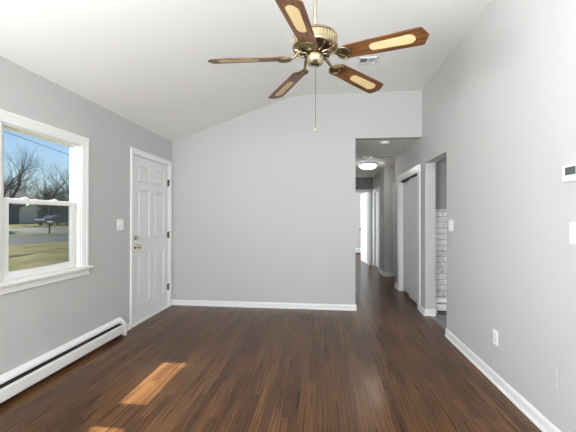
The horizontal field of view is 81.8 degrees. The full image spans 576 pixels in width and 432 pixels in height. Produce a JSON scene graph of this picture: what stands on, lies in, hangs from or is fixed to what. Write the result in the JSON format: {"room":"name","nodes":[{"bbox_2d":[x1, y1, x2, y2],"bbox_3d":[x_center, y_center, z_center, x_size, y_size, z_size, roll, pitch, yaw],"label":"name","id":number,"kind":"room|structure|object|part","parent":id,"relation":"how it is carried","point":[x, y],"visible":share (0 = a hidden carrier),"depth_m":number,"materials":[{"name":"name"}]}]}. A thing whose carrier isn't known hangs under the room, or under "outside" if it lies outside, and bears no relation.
{"room":"living room","nodes":[
{"label":"living room","id":0,"kind":"room"},
{"bbox_2d":[3,145,56,196],"bbox_3d":[-30.090,-3.276,35.167,6.411,9.962,9.000,0,0,-2],"label":"bare tree","id":1,"kind":"object","parent":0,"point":[18,177],"visible":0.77,"depth_m":36.09,"materials":[{"name":"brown plant"}]},
{"bbox_2d":[9,223,68,228],"bbox_3d":[-87.563,2.022,94.943,125.500,1.220,210.000,0,0,6],"label":"yard","id":2,"kind":"structure","parent":0,"point":[11,226],"depth_m":43.44,"materials":[{"name":"green plant"}]},
{"bbox_2d":[5,176,37,194],"bbox_3d":[-58.125,-3.595,70.706,8.794,10.224,8.105,0,0,24],"label":"bare tree","id":3,"kind":"object","parent":2,"relation":"on","point":[12,176],"visible":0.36,"depth_m":70.77,"materials":[{"name":"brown plant"}]},
{"bbox_2d":[3,189,46,223],"bbox_3d":[-47.310,-1.400,50.631,10.050,6.050,14.500,0,0,6],"label":"house","id":4,"kind":"object","parent":2,"relation":"on","point":[18,213],"visible":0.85,"depth_m":53.84,"materials":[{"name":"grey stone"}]},
{"bbox_3d":[-42.378,0.067,54.265,0.080,2.370,3.300,0,0,6],"label":"garage frame","id":5,"kind":"part","parent":4,"relation":"part of","materials":[{"name":"white paint"}]},
{"bbox_2d":[4,140,50,208],"bbox_3d":[-33.405,-3.935,42.160,6.905,10.698,7.050,0,0,-18],"label":"bare tree","id":6,"kind":"object","parent":2,"relation":"on","point":[22,156],"visible":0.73,"depth_m":41.87,"materials":[{"name":"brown plant"}]},
{"bbox_2d":[13,175,46,195],"bbox_3d":[-59.124,-3.950,73.915,8.694,10.967,9.433,0,0,-6],"label":"bare tree","id":7,"kind":"object","parent":2,"relation":"on","point":[30,175],"visible":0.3,"depth_m":74.52,"materials":[{"name":"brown plant"}]},
{"bbox_2d":[20,189,49,210],"bbox_3d":[-53.637,-2.442,70.858,6.280,7.922,6.814,0,0,30],"label":"bare tree","id":8,"kind":"object","parent":2,"relation":"on","point":[36,197],"visible":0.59,"depth_m":71.28,"materials":[{"name":"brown plant"}]},
{"bbox_2d":[23,163,68,224],"bbox_3d":[-35.273,-3.660,50.082,8.688,10.234,9.493,0,0,-35],"label":"bare tree","id":9,"kind":"object","parent":2,"relation":"on","point":[51,177],"visible":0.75,"depth_m":50.22,"materials":[{"name":"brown plant"}]},
{"bbox_2d":[31,178,64,207],"bbox_3d":[-54.806,-3.852,77.917,9.312,10.826,8.583,0,0,15],"label":"bare tree","id":10,"kind":"object","parent":2,"relation":"on","point":[54,178],"visible":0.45,"depth_m":76.45,"materials":[{"name":"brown plant"}]},
{"bbox_2d":[34,215,68,224],"bbox_3d":[-32.610,0.546,46.363,1.784,1.464,4.890,0,0,6],"label":"car","id":11,"kind":"object","parent":2,"relation":"on","point":[56,219],"visible":0.76,"depth_m":45.67,"materials":[{"name":"blue paint"}]},
{"bbox_2d":[34,185,68,210],"bbox_3d":[-54.488,-3.438,76.763,8.938,9.998,5.599,0,0,13],"label":"bare tree","id":12,"kind":"object","parent":2,"relation":"on","point":[47,185],"visible":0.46,"depth_m":76.88,"materials":[{"name":"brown plant"}]},
{"bbox_2d":[42,205,67,215],"bbox_3d":[-49.891,-0.596,68.599,8.635,4.160,8.244,0,0,6],"label":"thicket","id":13,"kind":"object","parent":2,"relation":"on","point":[53,211],"visible":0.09,"depth_m":68.70,"materials":[{"name":"plant"}]},
{"bbox_2d":[44,183,66,205],"bbox_3d":[-54.017,-3.204,78.043,7.552,9.526,8.194,0,0,-34],"label":"bare tree","id":14,"kind":"object","parent":2,"relation":"on","point":[48,183],"visible":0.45,"depth_m":77.75,"materials":[{"name":"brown plant"}]},
{"bbox_2d":[49,187,66,211],"bbox_3d":[-53.892,-3.541,78.028,9.137,10.221,5.724,0,0,14],"label":"bare tree","id":15,"kind":"object","parent":2,"relation":"on","point":[58,187],"visible":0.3,"depth_m":77.07,"materials":[{"name":"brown plant"}]},
{"bbox_2d":[51,161,68,197],"bbox_3d":[-39.020,-4.286,61.124,7.072,11.534,8.572,0,0,9],"label":"bare tree","id":16,"kind":"object","parent":2,"relation":"on","point":[60,161],"visible":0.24,"depth_m":59.05,"materials":[{"name":"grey plant"}]},
{"bbox_2d":[54,208,68,216],"bbox_3d":[-50.236,-0.572,74.621,7.903,4.168,8.071,0,0,6],"label":"thicket","id":17,"kind":"object","parent":2,"relation":"on","point":[67,208],"visible":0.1,"depth_m":73.75,"materials":[{"name":"plant"}]},
{"bbox_2d":[58,184,68,201],"bbox_3d":[-34.699,-3.776,56.195,8.505,10.660,7.336,0,0,-14],"label":"bare tree","id":18,"kind":"object","parent":2,"relation":"on","point":[66,184],"visible":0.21,"depth_m":54.76,"materials":[{"name":"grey plant"}]},
{"bbox_2d":[0,56,171,374],"bbox_3d":[-2.155,0.351,1.507,0.105,3.100,7.178,0,0,6],"label":"wall","id":19,"kind":"structure","parent":0,"point":[35,321],"depth_m":3.18,"materials":[{"name":"grey paint"}]},
{"bbox_2d":[0,109,88,282],"bbox_3d":[-2.063,-0.135,2.257,0.124,1.220,1.867,0,0,6],"label":"window","id":20,"kind":"structure","parent":19,"relation":"in","point":[74,203],"depth_m":2.89,"materials":[{"name":"white plastic"}]},
{"bbox_3d":[-2.055,-0.373,2.729,0.030,0.551,0.753,0,0,6],"label":"sash","id":21,"kind":"part","parent":20,"relation":"part of","materials":[{"name":"clear glass"}]},
{"bbox_3d":[-2.023,0.171,2.724,0.030,0.598,0.739,0,0,6],"label":"sash","id":22,"kind":"part","parent":20,"relation":"part of","materials":[{"name":"white plastic"}]},
{"bbox_2d":[0,265,93,294],"bbox_3d":[-1.999,0.510,2.248,0.054,0.082,1.929,0,0,6],"label":"window sill","id":23,"kind":"structure","parent":19,"relation":"attached to","point":[30,282],"depth_m":2.63,"materials":[{"name":"white paint"}]},
{"bbox_2d":[0,317,126,403],"bbox_3d":[-1.998,1.208,2.090,0.085,0.192,3.204,0,0,6],"label":"baseboard heater","id":24,"kind":"object","parent":19,"relation":"attached to","point":[22,377],"visible":1,"depth_m":2.73,"materials":[{"name":"white metal"}]},
{"bbox_2d":[117,219,123,229],"bbox_3d":[-1.858,0.095,3.690,0.017,0.118,0.116,0,0,6],"label":"light switch","id":25,"kind":"object","parent":19,"relation":"attached to","point":[120,222],"visible":1,"depth_m":3.69,"materials":[{"name":"white plastic"}]},
{"bbox_2d":[130,147,171,327],"bbox_3d":[-1.820,0.256,4.401,0.170,2.120,1.034,0,0,6],"label":"door","id":26,"kind":"structure","parent":19,"relation":"in","point":[150,175],"depth_m":4.33,"materials":[{"name":"white paint"}]},
{"bbox_2d":[0,0,490,141],"bbox_3d":[-0.487,-1.476,1.337,3.943,0.949,7.178,0,0,6],"label":"ceiling","id":27,"kind":"structure","parent":0,"point":[144,62],"depth_m":2.96,"materials":[{"name":"white paint"}]},
{"bbox_2d":[208,0,428,130],"bbox_3d":[0.139,-1.129,2.026,1.249,1.233,1.221,0,0,6],"label":"ceiling fan","id":28,"kind":"object","parent":27,"relation":"hanging from","point":[315,43],"visible":1,"depth_m":1.95,"materials":[{"name":"brown wood"}]},
{"bbox_3d":[-0.256,-0.956,2.039,0.470,0.006,0.132,-3,14,-3],"label":"fan blade","id":29,"kind":"part","parent":28,"relation":"part of","materials":[{"name":"brown wood"}]},
{"bbox_3d":[-0.012,-0.954,2.447,0.132,0.007,0.470,-16,3,-25],"label":"fan blade","id":30,"kind":"part","parent":28,"relation":"part of","materials":[{"name":"brown wood"}]},
{"bbox_3d":[0.056,-0.958,1.653,0.132,0.006,0.470,15,7,14],"label":"fan blade","id":31,"kind":"part","parent":28,"relation":"part of","materials":[{"name":"brown wood"}]},
{"bbox_3d":[0.166,-0.748,2.009,0.003,0.441,0.014,0,0,6],"label":"pull chain","id":32,"kind":"part","parent":28,"relation":"part of","materials":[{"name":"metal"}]},
{"bbox_3d":[0.497,-0.953,2.330,0.470,0.006,0.132,5,-18,-39],"label":"fan blade","id":33,"kind":"part","parent":28,"relation":"part of","materials":[{"name":"brown wood"}]},
{"bbox_3d":[0.532,-0.956,1.845,0.470,0.006,0.132,4,-13,31],"label":"fan blade","id":34,"kind":"part","parent":28,"relation":"part of","materials":[{"name":"brown wood"}]},
{"bbox_2d":[358,56,377,63],"bbox_3d":[0.887,-1.731,3.700,0.196,0.010,0.150,0,0,6],"label":"ceiling vent","id":35,"kind":"object","parent":27,"relation":"in","point":[362,60],"visible":1,"depth_m":3.70,"materials":[{"name":"white metal"}]},
{"bbox_2d":[0,254,541,431],"bbox_3d":[1.554,1.355,4.955,6.572,0.060,14.600,0,0,6],"label":"floor","id":36,"kind":"structure","parent":0,"point":[384,365],"depth_m":2.67,"materials":[{"name":"brown wood"}]},
{"bbox_2d":[172,90,421,304],"bbox_3d":[0.063,-0.230,4.820,3.593,3.103,0.120,0,0,6],"label":"wall","id":37,"kind":"structure","parent":0,"point":[263,200],"depth_m":4.78,"materials":[{"name":"grey paint"}]},
{"bbox_2d":[171,299,356,310],"bbox_3d":[-0.388,1.282,4.790,2.705,0.078,0.022,0,0,6],"label":"baseboard","id":38,"kind":"structure","parent":37,"relation":"attached to","point":[173,302],"depth_m":4.78,"materials":[{"name":"white paint"}]},
{"bbox_2d":[355,193,363,253],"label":"door","id":39,"kind":"structure","parent":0,"point":[357,195],"depth_m":12.00,"materials":[{"name":"white paint"}]},
{"bbox_2d":[355,248,360,252],"bbox_3d":[2.100,1.261,12.005,2.604,0.202,0.065,0,0,6],"label":"baseboard","id":40,"kind":"structure","parent":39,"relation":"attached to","point":[357,250],"depth_m":11.94,"materials":[{"name":"white paint"}]},
{"bbox_2d":[355,177,372,264],"bbox_3d":[1.607,0.146,9.290,4.200,2.422,0.120,0,0,6],"label":"wall","id":41,"kind":"structure","parent":0,"point":[364,183],"depth_m":9.16,"materials":[{"name":"grey paint"}]},
{"bbox_2d":[355,190,370,264],"bbox_3d":[1.867,0.310,9.253,0.875,2.075,0.138,0,0,6],"label":"door frame","id":42,"kind":"structure","parent":41,"relation":"attached to","point":[356,191],"depth_m":9.15,"materials":[{"name":"white paint"}]},
{"bbox_2d":[359,192,367,263],"bbox_3d":[2.219,0.340,9.656,0.150,1.990,0.745,0,0,-1],"label":"door","id":43,"kind":"structure","parent":41,"relation":"in","point":[364,197],"depth_m":9.57,"materials":[{"name":"white paint"}]},
{"bbox_2d":[356,139,418,177],"bbox_3d":[2.217,-1.126,6.912,2.280,0.100,4.492,0,0,6],"label":"ceiling","id":44,"kind":"structure","parent":0,"point":[396,147],"depth_m":5.67,"materials":[{"name":"white paint"}]},
{"bbox_2d":[358,162,377,168],"bbox_3d":[1.646,-1.024,6.848,0.420,0.107,0.420,0,0,6],"label":"ceiling light","id":45,"kind":"object","parent":44,"relation":"attached to","point":[365,165],"visible":1,"depth_m":6.72,"materials":[{"name":"white glass"}]},
{"bbox_2d":[359,164,375,168],"bbox_3d":[1.646,-1.007,6.848,0.340,0.074,0.340,0,0,6],"label":"diffuser","id":46,"kind":"object","parent":45,"relation":"attached to","point":[364,166],"depth_m":6.74,"materials":[{"name":"white glass"}]},
{"bbox_2d":[362,156,394,157],"bbox_3d":[1.648,-1.077,6.074,0.570,0.008,0.180,0,0,6],"label":"ceiling vent","id":47,"kind":"object","parent":44,"relation":"in","point":[363,156],"visible":1,"depth_m":6.06,"materials":[{"name":"white metal"}]},
{"bbox_2d":[380,141,389,144],"bbox_3d":[1.427,-1.067,4.881,0.136,0.040,0.136,0,0,6],"label":"smoke detector","id":48,"kind":"object","parent":44,"relation":"attached to","point":[382,142],"visible":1,"depth_m":4.84,"materials":[{"name":"white plastic"}]},
{"bbox_2d":[384,168,394,271],"bbox_3d":[2.782,0.139,7.403,1.258,2.422,0.121,0,0,6],"label":"wall","id":49,"kind":"structure","parent":0,"point":[389,173],"depth_m":7.40,"materials":[{"name":"grey paint"}]},
{"bbox_2d":[384,272,392,275],"bbox_3d":[2.234,1.296,7.384,0.201,0.085,0.022,0,0,6],"label":"baseboard","id":50,"kind":"structure","parent":49,"relation":"attached to","point":[385,273],"depth_m":7.38,"materials":[{"name":"white paint"}]},
{"bbox_2d":[393,183,394,275],"bbox_3d":[2.783,0.304,7.332,0.900,2.070,0.018,0,0,6],"label":"door frame","id":51,"kind":"structure","parent":49,"relation":"attached to","point":[393,183],"depth_m":7.37,"materials":[{"name":"white paint"}]},
{"bbox_2d":[435,158,446,209],"bbox_3d":[3.242,0.066,2.667,2.926,2.500,3.800,0,0,6],"label":"wall","id":52,"kind":"structure","parent":0,"point":[440,166],"depth_m":4.58,"materials":[{"name":"grey paint"}]},
{"bbox_2d":[424,309,435,315],"bbox_3d":[1.884,1.281,4.406,0.145,0.084,0.022,0,0,6],"label":"baseboard","id":53,"kind":"object","parent":52,"relation":"attached to","point":[429,312],"visible":1,"depth_m":4.40,"materials":[{"name":"white paint"}]},
{"bbox_2d":[435,210,446,312],"bbox_3d":[3.382,0.619,4.433,2.826,1.413,0.012,0,0,6],"label":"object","id":54,"kind":"object","parent":52,"relation":"attached to","point":[441,215],"depth_m":4.57,"materials":[{"name":"brick"}]},
{"bbox_2d":[436,299,446,313],"bbox_3d":[3.191,1.231,4.413,2.404,0.187,0.063,0,0,6],"label":"baseboard heater","id":55,"kind":"object","parent":52,"relation":"attached to","point":[441,304],"visible":0.07,"depth_m":4.51,"materials":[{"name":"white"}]},
{"bbox_3d":[3.192,1.222,4.423,2.400,0.165,0.043,0,0,6],"label":"panel","id":56,"kind":"part","parent":55,"relation":"part of","materials":[{"name":"white metal"}]},
{"bbox_2d":[373,0,575,431],"bbox_3d":[1.778,-0.230,3.345,0.132,3.113,11.670,0,0,6],"label":"wall","id":57,"kind":"structure","parent":0,"point":[500,109],"depth_m":2.42,"materials":[{"name":"grey paint"}]},
{"bbox_2d":[373,186,379,267],"bbox_3d":[2.324,0.309,8.548,0.138,2.070,1.070,0,0,6],"label":"door frame","id":58,"kind":"structure","parent":57,"relation":"attached to","point":[376,189],"depth_m":8.98,"materials":[{"name":"white paint"}]},
{"bbox_2d":[376,191,378,267],"bbox_3d":[2.345,0.348,8.546,0.035,1.970,0.864,0,0,6],"label":"door","id":59,"kind":"structure","parent":57,"relation":"in","point":[377,193],"depth_m":8.71,"materials":[{"name":"grey paint"}]},
{"bbox_2d":[403,181,408,293],"bbox_3d":[2.029,0.354,5.613,0.026,1.891,0.601,0,0,6],"label":"door","id":60,"kind":"structure","parent":57,"relation":"in","point":[405,184],"depth_m":5.68,"materials":[{"name":"grey paint"}]},
{"bbox_2d":[397,164,420,309],"bbox_3d":[1.981,0.303,5.327,0.151,2.048,1.396,0,0,6],"label":"door frame","id":61,"kind":"structure","parent":57,"relation":"attached to","point":[415,171],"depth_m":5.91,"materials":[{"name":"white paint"}]},
{"bbox_3d":[1.917,-0.669,5.339,0.019,0.103,1.396,0,0,6],"label":"head casing","id":62,"kind":"part","parent":61,"relation":"part of","materials":[{"name":"white paint"}]},
{"bbox_2d":[409,176,416,302],"bbox_3d":[1.933,0.351,5.069,0.029,1.891,0.621,0,0,6],"label":"door","id":63,"kind":"structure","parent":57,"relation":"in","point":[413,181],"depth_m":5.10,"materials":[{"name":"grey paint"}]},
{"bbox_2d":[419,305,425,315],"bbox_3d":[1.826,1.281,4.523,0.022,0.085,0.225,0,0,6],"label":"baseboard","id":64,"kind":"object","parent":57,"relation":"attached to","point":[421,309],"visible":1,"depth_m":4.50,"materials":[{"name":"white paint"}]},
{"bbox_2d":[449,220,452,230],"bbox_3d":[1.726,0.101,3.525,0.009,0.118,0.116,0,0,6],"label":"light switch","id":65,"kind":"object","parent":57,"relation":"attached to","point":[450,221],"visible":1,"depth_m":3.51,"materials":[{"name":"white plastic"}]},
{"bbox_2d":[493,329,497,345],"bbox_3d":[1.626,0.951,2.606,0.008,0.116,0.072,0,0,6],"label":"power outlet","id":66,"kind":"object","parent":57,"relation":"attached to","point":[495,332],"visible":1,"depth_m":2.60,"materials":[{"name":"white plastic"}]},
{"bbox_2d":[445,328,560,431],"bbox_3d":[1.408,1.260,0.658,0.022,0.085,6.024,0,0,6],"label":"baseboard","id":67,"kind":"structure","parent":57,"relation":"attached to","point":[531,412],"depth_m":2.43,"materials":[{"name":"white paint"}]},
{"bbox_2d":[548,364,556,388],"bbox_3d":[1.557,0.943,1.957,0.006,0.116,0.074,0,0,6],"label":"blank plate","id":68,"kind":"object","parent":57,"relation":"attached to","point":[552,371],"visible":1,"depth_m":1.95,"materials":[{"name":"grey paint"}]},
{"bbox_2d":[562,163,575,181],"bbox_3d":[1.528,-0.234,1.782,0.028,0.091,0.134,0,0,6],"label":"thermostat","id":69,"kind":"object","parent":57,"relation":"attached to","point":[568,171],"visible":1,"depth_m":1.79,"materials":[{"name":"white plastic"}]},
{"bbox_2d":[569,222,575,243],"bbox_3d":[1.534,0.093,1.783,0.017,0.118,0.074,0,0,6],"label":"light switch","id":70,"kind":"object","parent":57,"relation":"attached to","point":[572,225],"visible":1,"depth_m":1.80,"materials":[{"name":"white plastic"}]},
{"label":"outside","id":71,"kind":"structure","parent":0,"visible":0},
{"bbox_2d":[9,227,68,234],"bbox_3d":[-24.888,2.087,68.056,4.900,1.029,170.000,0,0,6],"label":"driveway","id":72,"kind":"structure","parent":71,"point":[17,231],"depth_m":37.40,"materials":[{"name":"concrete"}]},
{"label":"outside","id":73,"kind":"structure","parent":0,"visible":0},
{"bbox_2d":[8,241,67,271],"bbox_3d":[-3.463,2.326,65.741,16.199,0.600,170.000,0,0,6],"label":"ground","id":74,"kind":"structure","parent":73,"point":[48,253],"depth_m":15.13,"materials":[{"name":"green plant"}]},
{"bbox_2d":[8,254,31,257],"bbox_3d":[-11.935,1.740,13.867,0.656,0.035,3.164,0,0,6],"label":"mulch bed","id":75,"kind":"object","parent":74,"relation":"on","point":[22,254],"visible":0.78,"depth_m":14.52,"materials":[{"name":"brown soil"}]},
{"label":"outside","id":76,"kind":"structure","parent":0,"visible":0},
{"bbox_2d":[9,234,68,245],"bbox_3d":[-15.493,2.328,67.040,8.000,0.570,170.000,0,0,6],"label":"street","id":77,"kind":"structure","parent":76,"point":[59,237],"depth_m":25.84,"materials":[{"name":"grey asphalt"}]},
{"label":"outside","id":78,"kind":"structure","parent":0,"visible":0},
{"bbox_2d":[9,232,68,237],"bbox_3d":[-20.961,2.306,67.631,3.000,0.600,170.000,0,0,6],"label":"verge","id":79,"kind":"structure","parent":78,"point":[39,234],"depth_m":32.73,"materials":[{"name":"green plant"}]},
{"bbox_2d":[47,221,53,233],"bbox_3d":[-24.760,1.196,34.593,0.540,1.370,0.320,0,0,6],"label":"mailbox","id":80,"kind":"object","parent":79,"relation":"on","point":[48,222],"visible":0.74,"depth_m":34.55,"materials":[{"name":"grey metal"}]},
{"bbox_3d":[-25.516,-3.081,12.831,2.300,10.000,0.309,0,0,6],"label":"utility pole","id":81,"kind":"object","parent":79,"relation":"on","visible":0},
{"bbox_2d":[4,131,68,154],"bbox_3d":[-21.974,-6.293,38.616,0.041,4.097,52.003,0,0,6],"label":"utility wire","id":82,"kind":"object","parent":81,"relation":"attached to","point":[4,131],"visible":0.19,"depth_m":29.91,"materials":[{"name":"black"}]}
]}

